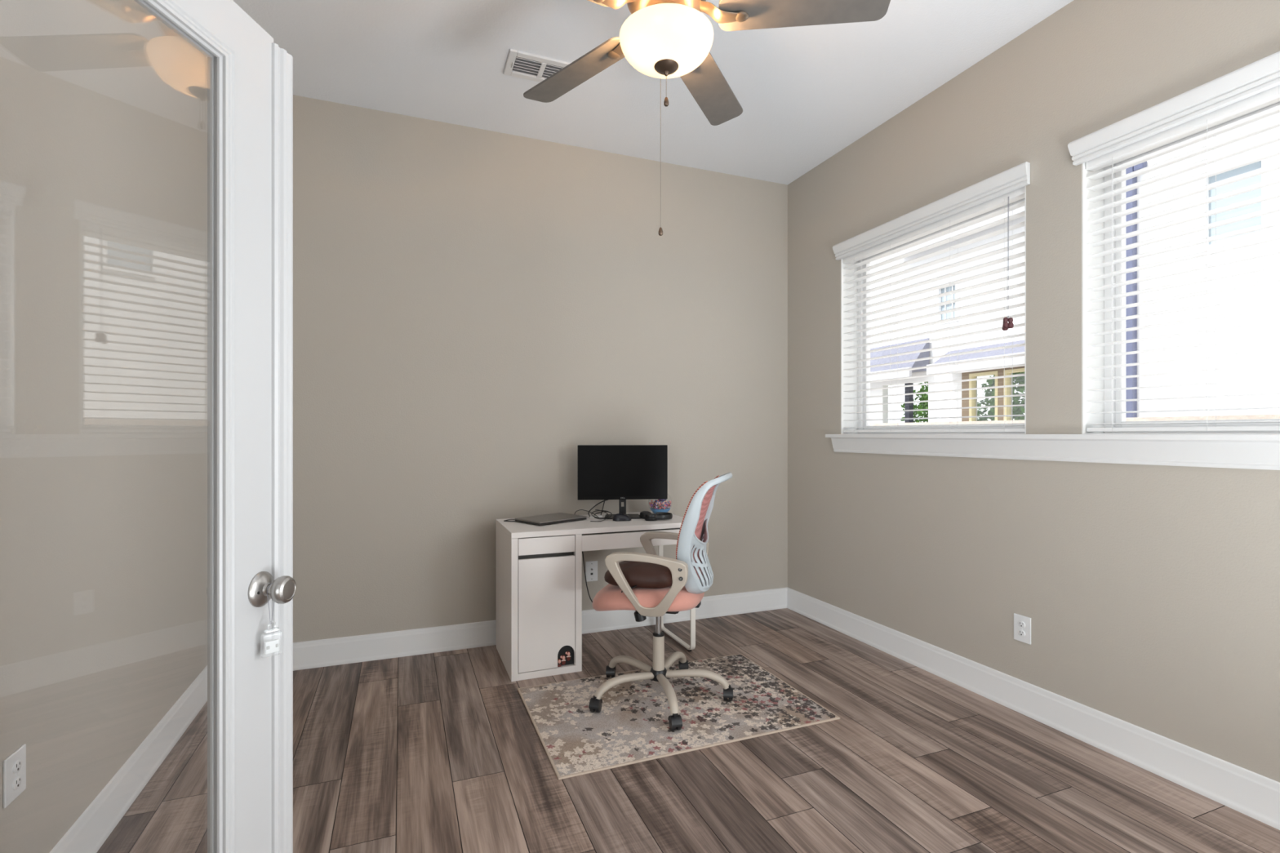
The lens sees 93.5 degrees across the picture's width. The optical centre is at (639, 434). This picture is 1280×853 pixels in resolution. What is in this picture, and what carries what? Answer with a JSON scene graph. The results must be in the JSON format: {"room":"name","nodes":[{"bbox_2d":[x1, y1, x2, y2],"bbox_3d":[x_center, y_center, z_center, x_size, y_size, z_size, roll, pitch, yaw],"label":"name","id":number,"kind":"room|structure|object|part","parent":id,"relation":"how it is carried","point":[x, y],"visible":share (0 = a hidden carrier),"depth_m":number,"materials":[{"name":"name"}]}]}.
{"room":"home office","nodes":[
{"label":"home office","id":0,"kind":"room"},
{"bbox_2d":[0,0,207,852],"bbox_3d":[-1.686,-0.276,1.745,0.120,3.048,2.800,0,0,-22],"label":"wall","id":1,"kind":"structure","parent":0,"point":[104,104],"depth_m":1.81,"materials":[{"name":"paint"}]},
{"bbox_2d":[3,744,26,808],"bbox_3d":[-1.497,0.818,1.443,0.010,0.112,0.085,0,0,-22],"label":"wall outlet","id":2,"kind":"object","parent":1,"relation":"attached to","point":[15,766],"visible":1,"depth_m":1.43,"materials":[{"name":"plastic"}]},
{"bbox_2d":[12,760,22,773],"bbox_3d":[-1.494,0.798,1.444,0.003,0.028,0.033,0,0,-22],"label":"receptacle","id":3,"kind":"object","parent":2,"relation":"attached to","point":[16,764],"depth_m":1.44,"materials":[{"name":"plastic"}]},
{"bbox_2d":[12,776,22,790],"bbox_3d":[-1.494,0.838,1.444,0.003,0.028,0.033,0,0,-22],"label":"receptacle","id":4,"kind":"object","parent":2,"relation":"attached to","point":[16,780],"depth_m":1.44,"materials":[{"name":"plastic"}]},
{"bbox_2d":[49,665,207,852],"bbox_3d":[-1.627,1.177,1.785,0.020,0.142,2.770,0,0,-22],"label":"baseboard","id":5,"kind":"structure","parent":1,"relation":"attached to","point":[94,826],"depth_m":2.05,"materials":[{"name":"paint"}]},
{"bbox_2d":[293,94,787,642],"bbox_3d":[-0.516,-0.276,3.780,3.796,3.048,0.120,0,0,-22],"label":"wall","id":6,"kind":"structure","parent":0,"point":[474,308],"depth_m":3.57,"materials":[{"name":"paint"}]},
{"bbox_2d":[293,587,787,671],"bbox_3d":[-0.537,1.177,3.696,3.456,0.142,0.020,0,0,-22],"label":"baseboard","id":7,"kind":"structure","parent":6,"relation":"attached to","point":[307,655],"depth_m":3.48,"materials":[{"name":"paint"}]},
{"bbox_2d":[585,560,597,582],"bbox_3d":[-0.304,0.865,3.792,0.080,0.127,0.014,0,0,-22],"label":"outlet","id":8,"kind":"object","parent":6,"relation":"attached to","point":[591,567],"visible":0.93,"depth_m":3.79,"materials":[{"name":"plastic"}]},
{"bbox_2d":[206,0,1073,184],"bbox_3d":[-0.172,-1.900,0.450,5.612,0.200,6.564,0,0,-22],"label":"ceiling","id":9,"kind":"structure","parent":0,"point":[806,94],"depth_m":2.97,"materials":[{"name":"paint"}]},
{"bbox_2d":[503,48,570,82],"bbox_3d":[-0.484,-1.790,2.961,0.340,0.019,0.200,0,0,-22],"label":"ceiling vent","id":10,"kind":"object","parent":9,"relation":"in","point":[522,64],"visible":0.63,"depth_m":2.93,"materials":[{"name":"white metal"}]},
{"bbox_2d":[523,0,890,235],"bbox_3d":[0.061,-1.227,1.802,1.249,1.146,1.261,0,0,-22],"label":"ceiling fan","id":11,"kind":"object","parent":9,"relation":"hanging from","point":[660,39],"visible":1,"depth_m":1.81,"materials":[{"name":"wood"}]},
{"bbox_3d":[-0.217,-1.267,2.109,0.497,0.035,0.134,0,0,43],"label":"blade","id":12,"kind":"part","parent":11,"relation":"part of","materials":[{"name":"brown wood"}]},
{"bbox_3d":[-0.275,-1.267,1.634,0.497,0.035,0.134,0,0,-29],"label":"blade","id":13,"kind":"part","parent":11,"relation":"part of","materials":[{"name":"brown wood"}]},
{"bbox_3d":[0.068,-0.964,1.982,0.002,0.576,0.002,0,0,-22],"label":"pull chain","id":14,"kind":"part","parent":11,"relation":"part of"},
{"bbox_3d":[0.080,-1.165,1.832,0.286,0.097,0.286,0,0,-22],"label":"lamp shade","id":15,"kind":"part","parent":11,"relation":"part of","materials":[{"name":"white glass"}]},
{"bbox_3d":[0.252,-1.267,2.200,0.134,0.035,0.497,0,0,25],"label":"blade","id":16,"kind":"part","parent":11,"relation":"part of","materials":[{"name":"brown wood"}]},
{"bbox_3d":[0.484,-1.267,1.782,0.497,0.035,0.134,0,0,7],"label":"blade","id":17,"kind":"part","parent":11,"relation":"part of","materials":[{"name":"brown wood"}]},
{"bbox_2d":[97,608,1279,852],"bbox_3d":[-0.265,1.249,0.413,5.392,0.002,6.364,0,0,-22],"label":"floor","id":18,"kind":"structure","parent":0,"point":[442,752],"depth_m":2.18,"materials":[{"name":"wood"}]},
{"bbox_2d":[496,511,695,681],"bbox_3d":[-0.254,0.873,3.471,1.057,0.750,0.530,0,0,-22],"label":"desk","id":19,"kind":"object","parent":18,"relation":"on","point":[539,568],"visible":0.95,"depth_m":3.13,"materials":[{"name":"white wood"}]},
{"bbox_3d":[-0.730,0.887,3.282,0.034,0.722,0.530,0,0,-22],"label":"panel","id":20,"kind":"part","parent":19,"relation":"part of","materials":[{"name":"white wood"}]},
{"bbox_3d":[-0.481,0.573,3.109,0.295,0.086,0.020,0,0,-22],"label":"cabinet drawer","id":21,"kind":"part","parent":19,"relation":"part of","materials":[{"name":"white wood"}]},
{"bbox_3d":[-0.481,0.923,3.108,0.295,0.572,0.018,0,0,-22],"label":"cabinet door","id":22,"kind":"part","parent":19,"relation":"part of","materials":[{"name":"white wood"}]},
{"bbox_3d":[-0.575,1.230,3.344,0.300,0.035,0.529,0,0,-22],"label":"rail","id":23,"kind":"part","parent":19,"relation":"part of","materials":[{"name":"white wood"}]},
{"bbox_2d":[515,512,586,525],"bbox_3d":[-0.512,0.487,3.457,0.240,0.022,0.336,0,0,43],"label":"laptop","id":24,"kind":"object","parent":19,"relation":"on","point":[553,518],"visible":1,"depth_m":3.40,"materials":[{"name":"silver metal"}]},
{"bbox_3d":[-0.419,0.887,3.405,0.034,0.722,0.530,0,0,-22],"label":"panel","id":25,"kind":"part","parent":19,"relation":"part of","materials":[{"name":"white wood"}]},
{"bbox_2d":[582,551,592,602],"bbox_3d":[-0.221,0.829,3.658,0.314,0.484,0.049,0,0,-22],"label":"power cord","id":26,"kind":"object","parent":19,"relation":"hanging from","point":[582,552],"visible":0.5,"depth_m":3.63,"materials":[{"name":"black plastic"}]},
{"bbox_2d":[587,515,602,518],"bbox_3d":[-0.265,0.492,3.585,0.085,0.012,0.032,0,0,-30],"label":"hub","id":27,"kind":"object","parent":19,"relation":"on","point":[598,516],"visible":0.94,"depth_m":3.57,"materials":[{"name":"white plastic"}]},
{"bbox_2d":[588,499,608,516],"bbox_3d":[-0.173,0.425,3.631,0.304,0.121,0.080,0,0,-22],"label":"cable","id":28,"kind":"object","parent":19,"relation":"on","point":[605,500],"visible":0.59,"depth_m":3.63,"materials":[{"name":"black plastic"}]},
{"bbox_2d":[591,509,612,519],"bbox_3d":[-0.224,0.467,3.510,0.122,0.045,0.114,0,0,-22],"label":"coiled cable","id":29,"kind":"object","parent":19,"relation":"on","point":[604,511],"visible":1,"depth_m":3.52,"materials":[{"name":"black plastic"}]},
{"bbox_2d":[612,513,631,521],"bbox_3d":[-0.104,0.478,3.468,0.108,0.040,0.062,0,0,-10],"label":"computer mouse","id":30,"kind":"object","parent":19,"relation":"on","point":[619,517],"visible":1,"depth_m":3.44,"materials":[{"name":"black plastic"}]},
{"bbox_2d":[577,444,667,519],"bbox_3d":[-0.103,0.282,3.611,0.540,0.432,0.170,0,0,-6],"label":"monitor","id":31,"kind":"object","parent":19,"relation":"on","point":[622,473],"visible":0.88,"depth_m":3.60,"materials":[{"name":"black plastic"}]},
{"bbox_3d":[-0.004,0.577,3.299,0.658,0.083,0.018,0,0,-22],"label":"wide drawer","id":32,"kind":"part","parent":19,"relation":"part of","materials":[{"name":"white wood"}]},
{"bbox_2d":[639,511,672,520],"bbox_3d":[0.096,0.480,3.528,0.176,0.043,0.180,0,0,-22],"label":"headphones","id":33,"kind":"object","parent":19,"relation":"on","point":[647,516],"visible":1,"depth_m":3.46,"materials":[{"name":"black plastic"}]},
{"bbox_2d":[640,511,651,515],"bbox_3d":[0.035,0.470,3.557,0.070,0.023,0.070,0,0,-22],"label":"ear cup","id":34,"kind":"object","parent":33,"relation":"on","point":[642,513],"depth_m":3.54,"materials":[{"name":"black plastic"}]},
{"bbox_2d":[644,516,656,520],"bbox_3d":[0.065,0.486,3.470,0.076,0.030,0.076,0,0,-22],"label":"cushion","id":35,"kind":"object","parent":33,"relation":"on","point":[647,518],"depth_m":3.44,"materials":[{"name":"black"}]},
{"bbox_2d":[644,514,657,516],"bbox_3d":[0.064,0.470,3.471,0.070,0.023,0.070,0,0,-22],"label":"ear cup","id":36,"kind":"object","parent":33,"relation":"on","point":[646,515],"depth_m":3.44,"materials":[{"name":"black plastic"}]},
{"bbox_2d":[648,495,671,514],"bbox_3d":[0.126,0.426,3.751,0.149,0.144,0.149,0,0,-22],"label":"bowl","id":37,"kind":"object","parent":19,"relation":"on","point":[658,505],"visible":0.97,"depth_m":3.72,"materials":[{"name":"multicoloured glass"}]},
{"bbox_3d":[0.217,0.882,3.639,0.029,0.712,0.465,0,0,-22],"label":"sled leg","id":38,"kind":"part","parent":19,"relation":"part of","materials":[{"name":"beige metal"}]},
{"bbox_2d":[517,653,839,780],"bbox_3d":[0.139,1.244,2.784,1.260,0.008,0.828,0,0,-22],"label":"area rug","id":39,"kind":"object","parent":18,"relation":"on","point":[632,726],"visible":0.98,"depth_m":2.65,"materials":[{"name":"beige fabric"}]},
{"bbox_2d":[588,472,733,730],"bbox_3d":[0.107,0.709,2.851,0.663,1.060,0.684,0,0,15],"label":"office chair","id":40,"kind":"object","parent":39,"relation":"on","point":[692,575],"visible":0.98,"depth_m":2.67,"materials":[{"name":"beige plastic"}]},
{"bbox_3d":[-0.066,1.144,2.759,0.313,0.083,0.041,0,0,-29],"label":"leg","id":41,"kind":"part","parent":40,"relation":"part of","materials":[{"name":"beige plastic"}]},
{"bbox_3d":[-0.039,1.144,2.963,0.313,0.083,0.041,0,0,43],"label":"leg","id":42,"kind":"part","parent":40,"relation":"part of","materials":[{"name":"beige plastic"}]},
{"bbox_2d":[604,560,672,592],"bbox_3d":[0.011,0.641,2.790,0.336,0.112,0.343,0,0,15],"label":"cushion","id":43,"kind":"object","parent":40,"relation":"on","point":[637,574],"visible":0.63,"depth_m":2.67,"materials":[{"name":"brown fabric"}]},
{"bbox_3d":[0.001,0.853,2.867,0.060,0.080,0.053,0,0,15],"label":"tension knob","id":44,"kind":"part","parent":40,"relation":"part of","materials":[{"name":"black plastic"}]},
{"bbox_3d":[0.035,0.655,2.600,0.360,0.291,0.122,0,0,15],"label":"armrest","id":45,"kind":"part","parent":40,"relation":"part of","materials":[{"name":"beige plastic"}]},
{"bbox_3d":[0.045,0.756,2.854,0.508,0.133,0.486,0,0,15],"label":"seat","id":46,"kind":"part","parent":40,"relation":"part of","materials":[{"name":"pink fabric"}]},
{"bbox_3d":[0.120,1.144,2.671,0.041,0.083,0.313,0,0,-11],"label":"leg","id":47,"kind":"part","parent":40,"relation":"part of","materials":[{"name":"beige plastic"}]},
{"bbox_3d":[0.168,0.655,3.078,0.360,0.291,0.122,0,0,15],"label":"armrest","id":48,"kind":"part","parent":40,"relation":"part of","materials":[{"name":"beige plastic"}]},
{"bbox_3d":[0.163,1.144,3.001,0.041,0.083,0.313,0,0,25],"label":"leg","id":49,"kind":"part","parent":40,"relation":"part of","materials":[{"name":"beige plastic"}]},
{"bbox_3d":[0.261,1.144,2.820,0.313,0.083,0.041,0,0,7],"label":"leg","id":50,"kind":"part","parent":40,"relation":"part of","materials":[{"name":"beige plastic"}]},
{"bbox_3d":[0.315,0.455,2.780,0.212,0.552,0.436,0,0,15],"label":"frame","id":51,"kind":"part","parent":40,"relation":"part of","materials":[{"name":"white plastic"}]},
{"bbox_2d":[787,0,1279,782],"bbox_3d":[1.976,-0.276,2.341,0.215,3.048,4.394,0,0,-22],"label":"wall","id":52,"kind":"structure","parent":0,"point":[1150,594],"depth_m":2.59,"materials":[{"name":"paint"}]},
{"bbox_2d":[840,186,1026,434],"bbox_3d":[1.599,-0.576,3.291,0.215,1.152,1.217,0,0,-22],"label":"window","id":53,"kind":"structure","parent":52,"relation":"in","point":[845,424],"depth_m":3.82,"materials":[{"name":"paint"}]},
{"bbox_2d":[832,161,1030,432],"bbox_3d":[1.508,-0.606,3.255,0.106,1.192,1.274,0,0,-22],"label":"window blind","id":54,"kind":"object","parent":53,"relation":"attached to","point":[1006,187],"visible":0.91,"depth_m":3.10,"materials":[{"name":"paint"}]},
{"bbox_3d":[1.347,-0.552,3.728,0.056,1.080,0.001,0,0,-22],"label":"ladder cord","id":55,"kind":"part","parent":54,"relation":"part of","materials":[{"name":"white fabric"}]},
{"bbox_3d":[1.457,-0.552,3.451,0.056,1.080,0.001,0,0,-22],"label":"ladder cord","id":56,"kind":"part","parent":54,"relation":"part of","materials":[{"name":"white fabric"}]},
{"bbox_3d":[1.531,-0.018,3.264,0.050,0.016,1.193,0,0,-22],"label":"rail","id":57,"kind":"part","parent":54,"relation":"part of","materials":[{"name":"white plastic"}]},
{"bbox_3d":[1.605,-0.552,3.078,0.056,1.080,0.001,0,0,-22],"label":"ladder cord","id":58,"kind":"part","parent":54,"relation":"part of","materials":[{"name":"white fabric"}]},
{"bbox_3d":[1.691,-0.804,2.764,0.006,0.575,0.008,0,0,-22],"label":"pull cord","id":59,"kind":"part","parent":54,"relation":"part of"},
{"bbox_3d":[1.715,-0.552,2.801,0.056,1.080,0.001,0,0,-22],"label":"ladder cord","id":60,"kind":"part","parent":54,"relation":"part of","materials":[{"name":"white fabric"}]},
{"bbox_2d":[1013,613,1031,644],"bbox_3d":[1.713,0.873,2.698,0.010,0.119,0.080,0,0,-22],"label":"wall outlet","id":61,"kind":"object","parent":52,"relation":"attached to","point":[1022,624],"visible":1,"depth_m":2.69,"materials":[{"name":"plastic"}]},
{"bbox_2d":[1017,621,1025,627],"bbox_3d":[1.710,0.854,2.697,0.003,0.028,0.033,0,0,-22],"label":"receptacle","id":62,"kind":"object","parent":61,"relation":"attached to","point":[1020,624],"depth_m":2.70,"materials":[{"name":"plastic"}]},
{"bbox_2d":[1017,630,1025,636],"bbox_3d":[1.710,0.892,2.697,0.003,0.028,0.033,0,0,-22],"label":"receptacle","id":63,"kind":"object","parent":61,"relation":"attached to","point":[1020,633],"depth_m":2.70,"materials":[{"name":"plastic"}]},
{"bbox_2d":[786,587,1279,830],"bbox_3d":[1.866,1.177,2.297,0.020,0.142,4.394,0,0,-22],"label":"baseboard","id":64,"kind":"structure","parent":52,"relation":"attached to","point":[1255,796],"depth_m":2.46,"materials":[{"name":"paint"}]},
{"bbox_2d":[825,432,1279,441],"bbox_3d":[1.809,0.009,2.571,0.165,0.026,2.905,0,0,-22],"label":"window sill","id":65,"kind":"structure","parent":52,"relation":"attached to","point":[1193,436],"depth_m":2.35,"materials":[{"name":"paint"}]},
{"bbox_2d":[830,437,1279,470],"bbox_3d":[1.762,0.068,2.555,0.024,0.092,2.850,0,0,-22],"label":"trim","id":66,"kind":"structure","parent":52,"relation":"attached to","point":[1251,455],"depth_m":2.41,"materials":[{"name":"paint"}]},
{"bbox_2d":[1081,101,1279,434],"bbox_3d":[2.135,-0.576,1.938,0.215,1.152,1.219,0,0,-22],"label":"window","id":67,"kind":"structure","parent":52,"relation":"in","point":[1086,295],"depth_m":2.48,"materials":[{"name":"paint"}]},
{"bbox_2d":[1067,50,1279,431],"bbox_3d":[2.044,-0.606,1.903,0.106,1.192,1.276,0,0,-22],"label":"window blind","id":68,"kind":"object","parent":67,"relation":"attached to","point":[1255,86],"visible":1,"depth_m":2.15,"materials":[{"name":"paint"}]},
{"bbox_3d":[1.883,-0.552,2.376,0.056,1.080,0.001,0,0,-22],"label":"ladder cord","id":69,"kind":"part","parent":68,"relation":"part of","materials":[{"name":"white fabric"}]},
{"bbox_3d":[2.068,-0.018,1.912,0.050,0.016,1.195,0,0,-22],"label":"rail","id":70,"kind":"part","parent":68,"relation":"part of","materials":[{"name":"white plastic"}]},
{"bbox_3d":[1.994,-0.552,2.099,0.056,1.080,0.001,0,0,-22],"label":"ladder cord","id":71,"kind":"part","parent":68,"relation":"part of","materials":[{"name":"white fabric"}]},
{"label":"outside","id":72,"kind":"structure","parent":0,"visible":0},
{"bbox_3d":[18.053,1.598,12.542,37.188,0.100,70.000,0,0,-22],"label":"ground","id":73,"kind":"structure","parent":72,"visible":0},
{"bbox_2d":[900,382,981,422],"bbox_3d":[6.996,-0.035,13.824,1.796,3.167,1.853,0,0,-22],"label":"shrub","id":74,"kind":"object","parent":73,"relation":"on","point":[924,397],"visible":0.06,"depth_m":13.85,"materials":[{"name":"green plant"}]},
{"bbox_2d":[977,372,1024,421],"bbox_3d":[7.412,-0.079,11.972,1.283,3.256,1.325,0,0,-22],"label":"shrub","id":75,"kind":"object","parent":73,"relation":"on","point":[1020,380],"visible":0.09,"depth_m":11.94,"materials":[{"name":"green plant"}]},
{"bbox_2d":[870,112,1279,423],"bbox_3d":[13.668,-3.352,6.767,11.400,9.800,27.500,0,0,-22],"label":"outdoor view","id":76,"kind":"structure","parent":73,"relation":"on","point":[1259,401],"depth_m":8.70,"materials":[{"name":"white"}]},
{"bbox_3d":[5.860,0.220,13.106,0.120,2.656,0.119,0,0,-22],"label":"porch post","id":77,"kind":"part","parent":76,"relation":"part of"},
{"bbox_2d":[870,413,1279,426],"bbox_3d":[4.713,0.698,5.097,0.120,1.700,22.000,0,0,-22],"label":"fence","id":78,"kind":"object","parent":73,"relation":"on","point":[1276,415],"visible":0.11,"depth_m":5.35,"materials":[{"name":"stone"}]},
{"bbox_3d":[-0.103,-0.276,-0.036,1.679,3.048,1.679,0,0,-22],"label":"wall","id":79,"kind":"structure","parent":0,"visible":0},
{"bbox_2d":[133,0,296,852],"bbox_3d":[-0.781,0.228,0.780,0.152,2.024,0.921,0,0,5],"label":"door","id":80,"kind":"structure","parent":79,"relation":"in","point":[250,77],"depth_m":1.12,"materials":[{"name":"paint"}]},
{"bbox_2d":[261,582,282,658],"bbox_3d":[-0.707,0.355,1.154,0.014,0.140,0.036,0,0,38],"label":"tag","id":81,"kind":"object","parent":80,"relation":"hanging from","point":[273,646],"visible":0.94,"depth_m":1.15,"materials":[{"name":"white paper"}]},
{"bbox_3d":[-0.694,0.298,1.153,0.046,0.052,0.052,0,0,5],"label":"knob","id":82,"kind":"part","parent":80,"relation":"part of","materials":[{"name":"silver metal"}]}
]}

